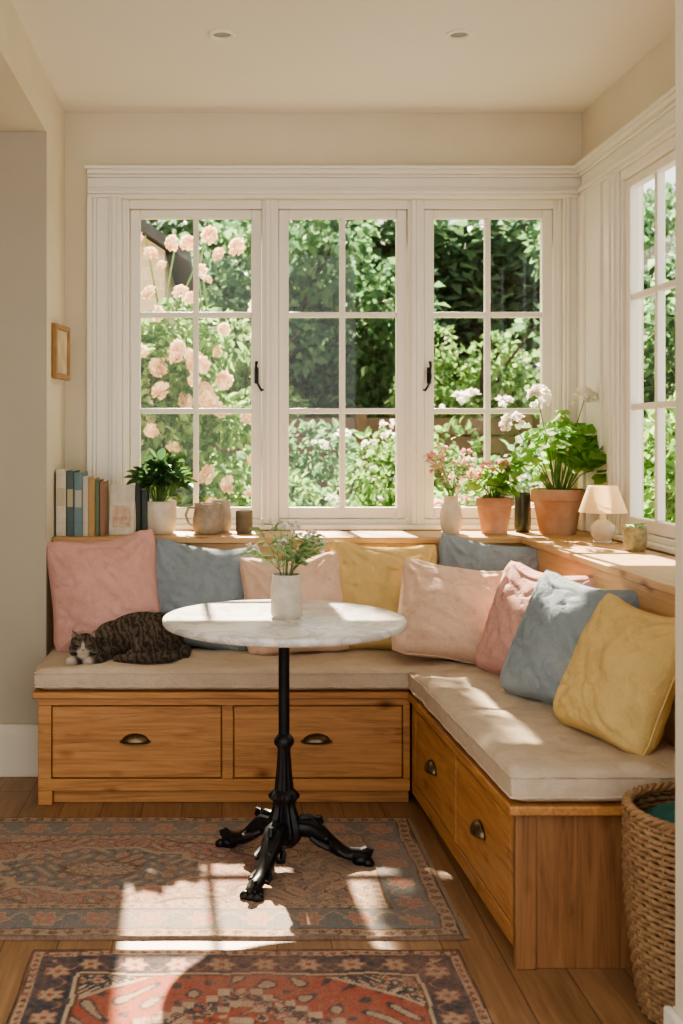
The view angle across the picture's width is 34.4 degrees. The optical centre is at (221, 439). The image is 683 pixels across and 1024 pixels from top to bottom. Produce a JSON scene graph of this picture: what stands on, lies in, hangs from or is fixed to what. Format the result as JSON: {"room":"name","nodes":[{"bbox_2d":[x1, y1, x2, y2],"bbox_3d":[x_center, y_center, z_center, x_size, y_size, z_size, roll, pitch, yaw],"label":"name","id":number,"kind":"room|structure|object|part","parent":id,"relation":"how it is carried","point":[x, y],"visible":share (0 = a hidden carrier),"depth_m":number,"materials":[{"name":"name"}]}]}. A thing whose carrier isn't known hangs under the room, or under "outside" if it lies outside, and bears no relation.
{"room":"breakfast nook","nodes":[
{"label":"breakfast nook","id":0,"kind":"room"},
{"bbox_2d":[0,0,64,722],"bbox_3d":[-1.938,-0.135,3.075,2.523,2.850,3.750,0,0,0],"label":"wall","id":1,"kind":"structure","parent":0,"point":[23,154],"depth_m":4.20,"materials":[{"name":"beige paint"}]},
{"bbox_2d":[0,723,37,776],"bbox_3d":[-1.214,1.190,4.184,1.071,0.200,0.032,0,0,0],"label":"baseboard","id":2,"kind":"structure","parent":1,"relation":"attached to","point":[18,741],"depth_m":4.17,"materials":[{"name":"paint"}]},
{"bbox_2d":[52,323,69,380],"bbox_3d":[-0.651,-0.355,4.416,0.020,0.220,0.190,0,0,9],"label":"picture frame","id":3,"kind":"object","parent":1,"relation":"attached to","point":[60,333],"visible":1,"depth_m":4.40,"materials":[{"name":"brown wood"}]},
{"bbox_2d":[58,330,66,374],"bbox_3d":[-0.655,-0.355,4.417,0.012,0.176,0.150,0,0,9],"label":"print","id":4,"kind":"object","parent":3,"relation":"attached to","point":[62,334],"depth_m":4.43},
{"bbox_2d":[65,113,581,530],"bbox_3d":[0.481,-0.060,4.825,2.317,2.700,0.250,0,0,0],"label":"wall","id":5,"kind":"structure","parent":0,"point":[90,138],"depth_m":4.70,"materials":[{"name":"beige paint"}]},
{"bbox_2d":[122,199,269,523],"bbox_3d":[-0.111,-0.338,4.751,0.640,1.405,0.098,0,0,0],"label":"window","id":6,"kind":"structure","parent":5,"relation":"in","point":[133,211],"depth_m":4.74,"materials":[{"name":"white wood"}]},
{"bbox_3d":[0.162,-0.275,4.718,0.041,0.132,0.033,0,0,0],"label":"handle","id":7,"kind":"part","parent":6,"relation":"part of","materials":[{"name":"metal"}]},
{"bbox_2d":[85,165,580,508],"bbox_3d":[0.479,-0.394,4.673,2.131,1.557,0.055,0,0,0],"label":"trim","id":8,"kind":"structure","parent":5,"relation":"attached to","point":[108,185],"depth_m":4.68,"materials":[{"name":"white wood"}]},
{"bbox_2d":[135,524,538,529],"bbox_3d":[0.518,0.375,4.803,1.899,0.020,0.295,0,0,0],"label":"trim","id":9,"kind":"structure","parent":5,"relation":"attached to","point":[178,526],"depth_m":4.66,"materials":[{"name":"white wood"}]},
{"bbox_2d":[270,199,415,523],"bbox_3d":[0.524,-0.338,4.754,0.631,1.405,0.092,0,0,0],"label":"window","id":10,"kind":"structure","parent":5,"relation":"in","point":[403,212],"depth_m":4.74,"materials":[{"name":"white wood"}]},
{"bbox_2d":[416,199,561,523],"bbox_3d":[1.154,-0.338,4.751,0.628,1.405,0.098,0,0,0],"label":"window","id":11,"kind":"structure","parent":5,"relation":"in","point":[549,212],"depth_m":4.74,"materials":[{"name":"white wood"}]},
{"bbox_3d":[0.887,-0.275,4.719,0.041,0.132,0.033,0,0,0],"label":"handle","id":12,"kind":"part","parent":11,"relation":"part of","materials":[{"name":"metal"}]},
{"bbox_2d":[0,763,655,1023],"bbox_3d":[-0.500,1.350,2.175,5.400,0.120,5.550,0,0,0],"label":"floor","id":13,"kind":"structure","parent":0,"point":[510,995],"depth_m":2.79,"materials":[{"name":"brown wood"}]},
{"bbox_2d":[32,688,411,804],"bbox_3d":[0.266,1.089,4.080,1.868,0.403,0.510,0,0,0],"label":"storage bench","id":14,"kind":"object","parent":13,"relation":"on","point":[94,745],"visible":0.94,"depth_m":3.85,"materials":[{"name":"brown wood"}]},
{"bbox_3d":[-0.306,1.054,3.839,0.110,0.034,0.028,0,0,0],"label":"handle","id":15,"kind":"part","parent":14,"relation":"part of","materials":[{"name":"brown metal"}]},
{"bbox_3d":[-0.301,1.068,3.863,0.597,0.252,0.018,0,0,0],"label":"drawer","id":16,"kind":"part","parent":14,"relation":"part of","materials":[{"name":"brown wood"}]},
{"bbox_2d":[34,646,475,689],"bbox_3d":[0.266,0.840,4.085,1.872,0.093,0.515,0,0,0],"label":"seat cushion","id":17,"kind":"object","parent":14,"relation":"on","point":[205,668],"visible":0.59,"depth_m":3.84,"materials":[{"name":"fabric"}]},
{"bbox_2d":[47,529,159,651],"bbox_3d":[-0.448,0.582,4.195,0.454,0.467,0.236,0,0,-11],"label":"throw pillow","id":18,"kind":"object","parent":17,"relation":"on","point":[93,584],"visible":0.72,"depth_m":4.13,"materials":[{"name":"pink fabric"}]},
{"bbox_2d":[65,611,191,665],"bbox_3d":[-0.346,0.729,4.038,0.444,0.168,0.270,0,0,-4],"label":"cat","id":19,"kind":"object","parent":17,"relation":"on","point":[136,637],"visible":0.96,"depth_m":3.98},
{"bbox_2d":[155,537,258,650],"bbox_3d":[-0.080,0.599,4.217,0.444,0.433,0.200,0,0,6],"label":"throw pillow","id":20,"kind":"object","parent":17,"relation":"on","point":[187,575],"visible":0.43,"depth_m":4.18,"materials":[{"name":"blue fabric"}]},
{"bbox_2d":[240,551,348,654],"bbox_3d":[0.277,0.622,4.139,0.400,0.386,0.204,0,0,-8],"label":"throw pillow","id":21,"kind":"object","parent":17,"relation":"on","point":[321,581],"visible":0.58,"depth_m":4.13,"materials":[{"name":"pink fabric"}]},
{"bbox_2d":[330,540,436,649],"bbox_3d":[0.625,0.602,4.201,0.431,0.426,0.208,0,0,0],"label":"throw pillow","id":22,"kind":"object","parent":17,"relation":"on","point":[370,576],"visible":0.46,"depth_m":4.16,"materials":[{"name":"yellow fabric"}]},
{"bbox_2d":[392,557,502,664],"bbox_3d":[0.847,0.629,3.979,0.434,0.371,0.272,0,0,16],"label":"throw pillow","id":23,"kind":"object","parent":17,"relation":"on","point":[446,609],"visible":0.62,"depth_m":3.91,"materials":[{"name":"pink fabric"}]},
{"bbox_2d":[438,533,538,571],"bbox_3d":[1.027,0.592,4.191,0.457,0.451,0.191,0,0,18],"label":"throw pillow","id":24,"kind":"object","parent":17,"relation":"on","point":[454,551],"visible":0.3,"depth_m":4.20,"materials":[{"name":"blue fabric"}]},
{"bbox_3d":[0.335,1.054,3.839,0.110,0.034,0.028,0,0,0],"label":"handle","id":25,"kind":"part","parent":14,"relation":"part of","materials":[{"name":"brown metal"}]},
{"bbox_3d":[0.340,1.068,3.863,0.594,0.252,0.018,0,0,0],"label":"drawer","id":26,"kind":"part","parent":14,"relation":"part of","materials":[{"name":"brown wood"}]},
{"bbox_2d":[0,817,470,939],"bbox_3d":[-0.303,1.284,3.257,1.898,0.009,0.900,0,0,0],"label":"rug","id":27,"kind":"object","parent":13,"relation":"on","point":[78,878],"visible":0.94,"depth_m":3.13,"materials":[{"name":"fabric"}]},
{"bbox_2d":[162,599,406,901],"bbox_3d":[0.186,0.910,3.270,0.730,0.760,0.730,0,0,0],"label":"pedestal table","id":28,"kind":"object","parent":27,"relation":"on","point":[251,623],"visible":0.99,"depth_m":3.24,"materials":[{"name":"white stone"}]},
{"bbox_3d":[0.086,1.207,3.371,0.264,0.166,0.100,0,0,38],"label":"leg","id":29,"kind":"part","parent":28,"relation":"part of","materials":[{"name":"metal"}]},
{"bbox_3d":[0.127,1.207,3.141,0.101,0.166,0.264,0,0,31],"label":"leg","id":30,"kind":"part","parent":28,"relation":"part of","materials":[{"name":"metal"}]},
{"bbox_2d":[239,518,333,619],"bbox_3d":[0.189,0.380,3.241,0.285,0.300,0.211,0,0,0],"label":"flower vase","id":31,"kind":"object","parent":28,"relation":"on","point":[286,587],"visible":1,"depth_m":3.22,"materials":[{"name":"white ceramic"}]},
{"bbox_3d":[0.327,1.207,3.283,0.265,0.166,0.101,0,0,0],"label":"leg","id":32,"kind":"part","parent":28,"relation":"part of","materials":[{"name":"metal"}]},
{"bbox_2d":[6,949,493,1023],"bbox_3d":[0.060,1.284,2.022,1.083,0.009,1.451,0,0,0],"label":"rug","id":33,"kind":"object","parent":13,"relation":"on","point":[58,986],"visible":1,"depth_m":2.55,"materials":[{"name":"fabric"}]},
{"bbox_2d":[52,531,674,762],"bbox_3d":[0.437,0.839,3.637,2.224,0.903,2.034,0,0,0],"label":"window ledge","id":34,"kind":"object","parent":13,"relation":"on","point":[651,574],"visible":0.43,"depth_m":4.00,"materials":[{"name":"brown wood"}]},
{"bbox_2d":[56,468,71,535],"bbox_3d":[-0.648,0.253,4.480,0.040,0.268,0.191,0,0,0],"label":"book","id":35,"kind":"object","parent":34,"relation":"on","point":[60,473],"visible":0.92,"depth_m":4.38,"materials":[{"name":"beige paper"}]},
{"bbox_2d":[66,470,79,535],"bbox_3d":[-0.611,0.256,4.475,0.030,0.262,0.181,0,0,0],"label":"book","id":36,"kind":"object","parent":34,"relation":"on","point":[69,474],"visible":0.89,"depth_m":4.38,"materials":[{"name":"blue paper"}]},
{"bbox_2d":[74,471,87,535],"bbox_3d":[-0.578,0.259,4.475,0.034,0.256,0.181,0,0,0],"label":"book","id":37,"kind":"object","parent":34,"relation":"on","point":[78,476],"visible":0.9,"depth_m":4.38,"materials":[{"name":"blue paper"}]},
{"bbox_2d":[83,475,92,535],"bbox_3d":[-0.549,0.267,4.470,0.022,0.240,0.170,0,0,0],"label":"book","id":38,"kind":"object","parent":34,"relation":"on","point":[85,478],"visible":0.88,"depth_m":4.38,"materials":[{"name":"beige paper"}]},
{"bbox_2d":[89,477,99,535],"bbox_3d":[-0.524,0.271,4.470,0.026,0.232,0.170,0,0,0],"label":"book","id":39,"kind":"object","parent":34,"relation":"on","point":[91,480],"visible":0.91,"depth_m":4.38,"materials":[{"name":"paper"}]},
{"bbox_2d":[95,479,103,535],"bbox_3d":[-0.502,0.274,4.465,0.016,0.225,0.160,0,0,0],"label":"book","id":40,"kind":"object","parent":34,"relation":"on","point":[97,482],"visible":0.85,"depth_m":4.38,"materials":[{"name":"green paper"}]},
{"bbox_2d":[100,480,108,535],"bbox_3d":[-0.482,0.277,4.460,0.020,0.220,0.150,0,0,0],"label":"book","id":41,"kind":"object","parent":34,"relation":"on","point":[104,485],"visible":1,"depth_m":4.38,"materials":[{"name":"brown paper"}]},
{"bbox_2d":[109,485,135,534],"bbox_3d":[-0.407,0.285,4.454,0.105,0.205,0.042,0,0,8],"label":"book","id":42,"kind":"object","parent":34,"relation":"on","point":[122,497],"visible":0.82,"depth_m":4.45,"materials":[{"name":"beige paper"}]},
{"bbox_3d":[-0.409,0.311,4.443,0.075,0.090,0.001,0,-8,8],"label":"panel","id":43,"kind":"part","parent":42,"relation":"part of","materials":[{"name":"pink paper"}]},
{"bbox_2d":[136,483,141,531],"bbox_3d":[-0.342,0.281,4.510,0.020,0.210,0.140,0,0,0],"label":"book","id":44,"kind":"object","parent":34,"relation":"on","point":[138,486],"visible":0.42,"depth_m":4.44,"materials":[{"name":"black paper"}]},
{"bbox_2d":[141,488,149,529],"bbox_3d":[-0.317,0.294,4.530,0.026,0.185,0.140,0,0,0],"label":"book","id":45,"kind":"object","parent":34,"relation":"on","point":[145,497],"visible":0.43,"depth_m":4.46,"materials":[{"name":"black paper"}]},
{"bbox_2d":[123,447,198,533],"bbox_3d":[-0.253,0.208,4.521,0.318,0.357,0.304,0,0,0],"label":"potted plant","id":46,"kind":"object","parent":34,"relation":"on","point":[163,470],"visible":0.97,"depth_m":4.46,"materials":[{"name":"green plant"}]},
{"bbox_3d":[-0.262,0.319,4.520,0.148,0.135,0.148,0,0,0],"label":"pot","id":47,"kind":"part","parent":46,"relation":"part of","materials":[{"name":"beige ceramic"}]},
{"bbox_2d":[185,503,221,534],"bbox_3d":[-0.065,0.324,4.496,0.137,0.125,0.124,0,0,-39],"label":"ceramic jug","id":48,"kind":"object","parent":34,"relation":"on","point":[207,517],"visible":1,"depth_m":4.45,"materials":[{"name":"beige ceramic"}]},
{"bbox_3d":[-0.134,0.316,4.500,0.042,0.086,0.012,0,0,0],"label":"handle","id":49,"kind":"part","parent":48,"relation":"part of","materials":[{"name":"beige ceramic"}]},
{"bbox_2d":[211,499,231,532],"bbox_3d":[-0.005,0.319,4.585,0.090,0.135,0.090,0,0,0],"label":"ceramic cup","id":50,"kind":"object","parent":34,"relation":"on","point":[225,503],"visible":0.64,"depth_m":4.55,"materials":[{"name":"beige ceramic"}]},
{"bbox_2d":[236,510,252,533],"bbox_3d":[0.092,0.339,4.520,0.070,0.095,0.070,0,0,0],"label":"ceramic cup","id":51,"kind":"object","parent":34,"relation":"on","point":[244,518],"visible":1,"depth_m":4.49,"materials":[{"name":"brown ceramic"}]},
{"bbox_2d":[423,437,474,533],"bbox_3d":[0.936,0.186,4.526,0.200,0.400,0.198,0,0,0],"label":"flower vase","id":52,"kind":"object","parent":34,"relation":"on","point":[451,513],"visible":1,"depth_m":4.50,"materials":[{"name":"beige ceramic"}]},
{"bbox_2d":[466,459,519,533],"bbox_3d":[1.130,0.231,4.517,0.230,0.311,0.228,0,0,25],"label":"geranium","id":53,"kind":"object","parent":34,"relation":"on","point":[494,509],"visible":0.98,"depth_m":4.46,"materials":[{"name":"plant"}]},
{"bbox_2d":[466,468,480,480],"bbox_3d":[1.047,0.144,4.529,0.068,0.063,0.067,0,0,0],"label":"flower","id":54,"kind":"object","parent":53,"relation":"on","point":[477,471],"depth_m":4.52,"materials":[{"name":"pink plant"}]},
{"bbox_2d":[479,461,494,473],"bbox_3d":[1.097,0.112,4.511,0.069,0.054,0.068,0,0,0],"label":"flower","id":55,"kind":"object","parent":53,"relation":"on","point":[482,470],"depth_m":4.51,"materials":[{"name":"pink plant"}]},
{"bbox_2d":[495,459,510,470],"bbox_3d":[1.157,0.103,4.491,0.066,0.055,0.067,0,0,0],"label":"flower","id":56,"kind":"object","parent":53,"relation":"on","point":[501,464],"depth_m":4.48,"materials":[{"name":"pink plant"}]},
{"bbox_2d":[514,492,530,532],"bbox_3d":[1.263,0.304,4.580,0.068,0.165,0.068,0,0,0],"label":"vase","id":57,"kind":"object","parent":34,"relation":"on","point":[522,504],"visible":0.85,"depth_m":4.55,"materials":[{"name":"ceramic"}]},
{"bbox_2d":[498,384,606,534],"bbox_3d":[1.344,0.078,4.470,0.435,0.617,0.389,0,0,0],"label":"geranium","id":58,"kind":"object","parent":34,"relation":"on","point":[556,506],"visible":0.99,"depth_m":4.43,"materials":[{"name":"plant"}]},
{"bbox_2d":[498,411,525,431],"bbox_3d":[1.185,-0.076,4.442,0.118,0.086,0.114,0,0,0],"label":"flower","id":59,"kind":"object","parent":58,"relation":"on","point":[516,416],"depth_m":4.43,"materials":[{"name":"white plant"}]},
{"bbox_3d":[1.285,0.083,4.470,0.213,0.295,0.006,0,0,-17],"label":"flower stem","id":60,"kind":"part","parent":58,"relation":"part of","materials":[{"name":"green plant"}]},
{"bbox_2d":[526,384,551,407],"bbox_3d":[1.287,-0.179,4.439,0.112,0.102,0.110,0,0,0],"label":"flower","id":61,"kind":"object","parent":58,"relation":"on","point":[546,394],"depth_m":4.42,"materials":[{"name":"white plant"}]},
{"bbox_3d":[1.335,0.028,4.471,0.121,0.404,0.005,0,0,-31],"label":"flower stem","id":62,"kind":"part","parent":58,"relation":"part of","materials":[{"name":"green plant"}]},
{"bbox_3d":[1.429,0.033,4.470,0.113,0.394,0.006,0,0,34],"label":"flower stem","id":63,"kind":"part","parent":58,"relation":"part of","materials":[{"name":"green plant"}]},
{"bbox_2d":[570,386,597,406],"bbox_3d":[1.476,-0.177,4.439,0.114,0.088,0.111,0,0,0],"label":"flower","id":64,"kind":"object","parent":58,"relation":"on","point":[591,396],"depth_m":4.43,"materials":[{"name":"white plant"}]},
{"bbox_3d":[1.217,0.852,3.505,0.022,0.877,1.690,0,0,0],"label":"panel","id":65,"kind":"part","parent":34,"relation":"part of","materials":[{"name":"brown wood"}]},
{"bbox_2d":[578,485,627,543],"bbox_3d":[1.425,0.279,4.080,0.177,0.216,0.177,0,0,0],"label":"table lamp","id":66,"kind":"object","parent":34,"relation":"on","point":[602,500],"visible":1,"depth_m":4.04,"materials":[{"name":"beige ceramic"}]},
{"bbox_3d":[1.425,0.221,4.080,0.177,0.100,0.177,0,0,0],"label":"lamp shade","id":67,"kind":"part","parent":66,"relation":"part of","materials":[{"name":"fabric"}]},
{"bbox_2d":[623,523,646,551],"bbox_3d":[1.443,0.337,3.800,0.090,0.099,0.080,0,0,0],"label":"ceramic pot","id":68,"kind":"object","parent":34,"relation":"on","point":[634,535],"visible":1,"depth_m":3.77,"materials":[{"name":"beige ceramic"}]},
{"bbox_2d":[408,693,674,969],"bbox_3d":[0.926,1.089,3.242,0.549,0.403,1.214,0,0,0],"label":"storage bench","id":69,"kind":"object","parent":13,"relation":"on","point":[549,874],"visible":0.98,"depth_m":2.66,"materials":[{"name":"brown wood"}]},
{"bbox_3d":[0.668,1.054,3.527,0.028,0.034,0.110,0,0,0],"label":"handle","id":70,"kind":"part","parent":69,"relation":"part of","materials":[{"name":"brown metal"}]},
{"bbox_3d":[0.693,1.068,3.527,0.019,0.252,0.520,0,0,-2],"label":"drawer","id":71,"kind":"part","parent":69,"relation":"part of","materials":[{"name":"brown wood"}]},
{"bbox_3d":[0.689,1.054,2.967,0.028,0.034,0.110,0,0,0],"label":"handle","id":72,"kind":"part","parent":69,"relation":"part of","materials":[{"name":"brown metal"}]},
{"bbox_3d":[0.713,1.068,2.967,0.018,0.252,0.530,0,0,-2],"label":"drawer","id":73,"kind":"part","parent":69,"relation":"part of","materials":[{"name":"brown wood"}]},
{"bbox_2d":[408,667,674,801],"bbox_3d":[0.930,0.838,3.236,0.557,0.098,1.202,0,0,0],"label":"seat cushion","id":74,"kind":"object","parent":69,"relation":"on","point":[520,742],"visible":0.66,"depth_m":2.87,"materials":[{"name":"fabric"}]},
{"bbox_2d":[475,561,595,674],"bbox_3d":[1.046,0.620,3.653,0.229,0.387,0.416,0,0,-34],"label":"throw pillow","id":75,"kind":"object","parent":74,"relation":"on","point":[518,581],"visible":0.44,"depth_m":3.69,"materials":[{"name":"pink fabric"}]},
{"bbox_2d":[500,570,639,705],"bbox_3d":[1.049,0.615,3.295,0.251,0.398,0.422,0,0,-28],"label":"throw pillow","id":76,"kind":"object","parent":74,"relation":"on","point":[559,608],"visible":0.65,"depth_m":3.27,"materials":[{"name":"blue fabric"}]},
{"bbox_2d":[553,593,674,755],"bbox_3d":[1.078,0.625,2.938,0.248,0.377,0.373,0,0,-18],"label":"throw pillow","id":77,"kind":"object","parent":74,"relation":"on","point":[617,686],"visible":0.95,"depth_m":2.84,"materials":[{"name":"yellow fabric"}]},
{"bbox_3d":[0.957,1.100,2.664,0.486,0.380,0.022,0,0,0],"label":"panel","id":78,"kind":"part","parent":69,"relation":"part of","materials":[{"name":"brown wood"}]},
{"bbox_2d":[621,781,674,1023],"bbox_3d":[1.085,1.051,2.440,0.360,0.470,0.361,0,0,-9],"label":"wicker basket","id":79,"kind":"object","parent":13,"relation":"on","point":[648,877],"visible":0.91,"depth_m":2.38,"materials":[{"name":"brown wicker"}]},
{"bbox_2d":[643,802,674,851],"bbox_3d":[1.085,0.864,2.440,0.300,0.111,0.300,0,0,0],"label":"folded cloth","id":80,"kind":"object","parent":79,"relation":"in","point":[666,811],"visible":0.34,"depth_m":2.50,"materials":[{"name":"green fabric"}]},
{"bbox_2d":[11,0,674,112],"bbox_3d":[0.561,-1.485,3.075,2.477,0.150,3.750,0,0,0],"label":"ceiling","id":81,"kind":"structure","parent":0,"point":[97,56],"depth_m":3.95,"materials":[{"name":"paint"}]},
{"bbox_2d":[208,29,235,40],"bbox_3d":[0.000,-1.405,3.785,0.094,0.009,0.094,0,0,0],"label":"recessed light","id":82,"kind":"object","parent":81,"relation":"in","point":[218,34],"visible":1,"depth_m":3.78,"materials":[{"name":"white metal"}]},
{"bbox_2d":[445,29,472,40],"bbox_3d":[0.823,-1.405,3.785,0.094,0.009,0.094,0,0,0],"label":"recessed light","id":83,"kind":"object","parent":81,"relation":"in","point":[458,34],"visible":1,"depth_m":3.78,"materials":[{"name":"white metal"}]},
{"bbox_2d":[475,496,513,533],"bbox_3d":[1.127,0.311,4.510,0.156,0.150,0.156,0,0,0],"label":"pot","id":84,"kind":"object","parent":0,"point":[494,512],"depth_m":4.46,"materials":[{"name":"ceramic"}]},
{"bbox_2d":[530,488,584,534],"bbox_3d":[1.385,0.294,4.500,0.216,0.185,0.216,0,0,0],"label":"pot","id":85,"kind":"object","parent":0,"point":[556,509],"depth_m":4.43,"materials":[{"name":"ceramic"}]},
{"bbox_2d":[582,29,674,555],"bbox_3d":[1.596,-0.060,3.450,0.088,2.700,2.500,0,0,0],"label":"wall","id":86,"kind":"structure","parent":0,"point":[649,79],"depth_m":4.20,"materials":[{"name":"beige paint"}]},
{"bbox_2d":[574,86,674,533],"bbox_3d":[1.524,-0.394,3.735,0.055,1.557,1.910,0,0,0],"label":"trim","id":87,"kind":"structure","parent":86,"relation":"attached to","point":[596,202],"depth_m":4.40,"materials":[{"name":"white wood"}]},
{"bbox_2d":[612,534,674,554],"bbox_3d":[1.590,0.375,3.605,0.160,0.020,1.270,0,0,0],"label":"trim","id":88,"kind":"structure","parent":86,"relation":"attached to","point":[668,549],"depth_m":3.80,"materials":[{"name":"white wood"}]},
{"bbox_2d":[616,135,674,546],"bbox_3d":[1.576,-0.338,3.922,0.092,1.405,0.635,0,0,0],"label":"window","id":89,"kind":"structure","parent":86,"relation":"in","point":[630,181],"depth_m":4.16,"materials":[{"name":"white wood"}]},
{"bbox_2d":[675,0,682,1019],"bbox_3d":[1.357,-0.060,2.115,0.885,2.700,0.170,0,0,0],"label":"door frame","id":90,"kind":"structure","parent":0,"point":[678,3],"depth_m":2.18,"materials":[{"name":"beige paint"}]},
{"bbox_2d":[664,1006,682,1023],"bbox_3d":[1.224,1.220,2.115,0.653,0.140,0.206,0,0,0],"label":"baseboard","id":91,"kind":"structure","parent":90,"relation":"attached to","point":[670,1015],"depth_m":2.19,"materials":[{"name":"white wood"}]},
{"label":"outside","id":92,"kind":"structure","parent":0,"visible":0},
{"bbox_3d":[2.000,1.515,17.480,32.000,0.150,25.040,0,0,0],"label":"ground","id":93,"kind":"structure","parent":92,"visible":0},
{"bbox_2d":[141,220,192,499],"bbox_3d":[-2.315,-1.360,9.175,4.170,5.600,2.650,0,0,0],"label":"brick outbuilding","id":94,"kind":"structure","parent":93,"relation":"on","point":[182,268],"depth_m":8.00,"materials":[{"name":"brick"}]},
{"bbox_2d":[141,225,250,506],"bbox_3d":[-0.450,0.129,6.316,1.585,2.634,0.920,0,0,0],"label":"climbing rose","id":95,"kind":"object","parent":93,"relation":"on","point":[167,366],"visible":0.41,"depth_m":6.17,"materials":[{"name":"green plant"}]},
{"bbox_2d":[185,318,309,491],"bbox_3d":[0.164,0.077,12.153,1.688,2.736,1.991,0,0,21],"label":"tree","id":96,"kind":"object","parent":93,"relation":"on","point":[242,373],"visible":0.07,"depth_m":11.76,"materials":[{"name":"green plant"}]},
{"bbox_2d":[209,418,361,506],"bbox_3d":[0.465,0.641,9.197,1.382,1.656,0.996,0,0,-17],"label":"shrub","id":97,"kind":"object","parent":93,"relation":"on","point":[318,470],"visible":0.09,"depth_m":9.10,"materials":[{"name":"green plant"}]},
{"bbox_2d":[242,469,331,506],"bbox_3d":[0.407,0.812,6.986,0.991,1.261,0.915,0,0,0],"label":"shrub","id":98,"kind":"object","parent":93,"relation":"on","point":[295,477],"visible":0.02,"depth_m":6.92,"materials":[{"name":"green plant"}]},
{"bbox_2d":[176,220,456,490],"bbox_3d":[0.970,-1.067,14.484,3.774,5.029,3.171,0,0,-9],"label":"tree","id":99,"kind":"object","parent":93,"relation":"on","point":[314,365],"visible":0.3,"depth_m":13.73,"materials":[{"name":"green plant"}]},
{"bbox_2d":[311,419,440,506],"bbox_3d":[1.119,0.648,7.931,1.038,1.600,0.984,0,0,0],"label":"shrub","id":100,"kind":"object","parent":93,"relation":"on","point":[383,497],"visible":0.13,"depth_m":7.79,"materials":[{"name":"green plant"}]},
{"bbox_2d":[144,187,674,491],"bbox_3d":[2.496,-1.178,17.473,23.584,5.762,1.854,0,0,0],"label":"tree","id":101,"kind":"object","parent":93,"relation":"on","point":[458,245],"visible":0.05,"depth_m":17.02,"materials":[{"name":"green plant"}]},
{"bbox_2d":[199,414,650,506],"bbox_3d":[4.350,0.565,10.580,9.300,1.750,0.080,0,0,0],"label":"wooden fence","id":102,"kind":"object","parent":93,"relation":"on","point":[361,421],"visible":0.03,"depth_m":10.60,"materials":[{"name":"wood"}]},
{"bbox_2d":[337,388,517,506],"bbox_3d":[1.844,0.497,9.454,1.406,1.890,1.464,0,0,-42],"label":"shrub","id":103,"kind":"object","parent":93,"relation":"on","point":[466,394],"visible":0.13,"depth_m":9.38,"materials":[{"name":"green plant"}]},
{"bbox_2d":[384,323,539,491],"bbox_3d":[2.843,0.077,12.216,1.991,2.736,1.688,0,0,0],"label":"shrub","id":104,"kind":"object","parent":93,"relation":"on","point":[504,381],"visible":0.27,"depth_m":11.98,"materials":[{"name":"green plant"}]},
{"bbox_2d":[434,468,533,506],"bbox_3d":[1.613,0.812,6.762,0.984,1.272,0.958,0,0,-43],"label":"shrub","id":105,"kind":"object","parent":93,"relation":"on","point":[465,495],"visible":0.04,"depth_m":6.82,"materials":[{"name":"green plant"}]},
{"bbox_2d":[491,439,539,501],"bbox_3d":[2.392,0.646,8.025,1.215,1.591,0.952,0,0,23],"label":"shrub","id":106,"kind":"object","parent":93,"relation":"on","point":[526,477],"visible":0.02,"depth_m":7.93,"materials":[{"name":"green plant"}]},
{"bbox_2d":[498,181,674,417],"bbox_3d":[5.235,-1.187,14.495,3.322,5.269,3.954,0,0,6],"label":"tree","id":107,"kind":"object","parent":93,"relation":"on","point":[533,249],"visible":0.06,"depth_m":13.72,"materials":[{"name":"green plant"}]},
{"bbox_2d":[644,248,674,488],"bbox_3d":[4.013,-0.136,8.773,1.993,3.161,2.373,0,0,-26],"label":"tree","id":108,"kind":"object","parent":93,"relation":"on","point":[649,305],"visible":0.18,"depth_m":8.55,"materials":[{"name":"green plant"}]},
{"bbox_2d":[644,392,674,522],"bbox_3d":[2.393,0.434,5.472,1.053,2.015,1.180,0,0,-5],"label":"shrub","id":109,"kind":"object","parent":93,"relation":"on","point":[649,422],"visible":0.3,"depth_m":5.41,"materials":[{"name":"green plant"}]}
]}

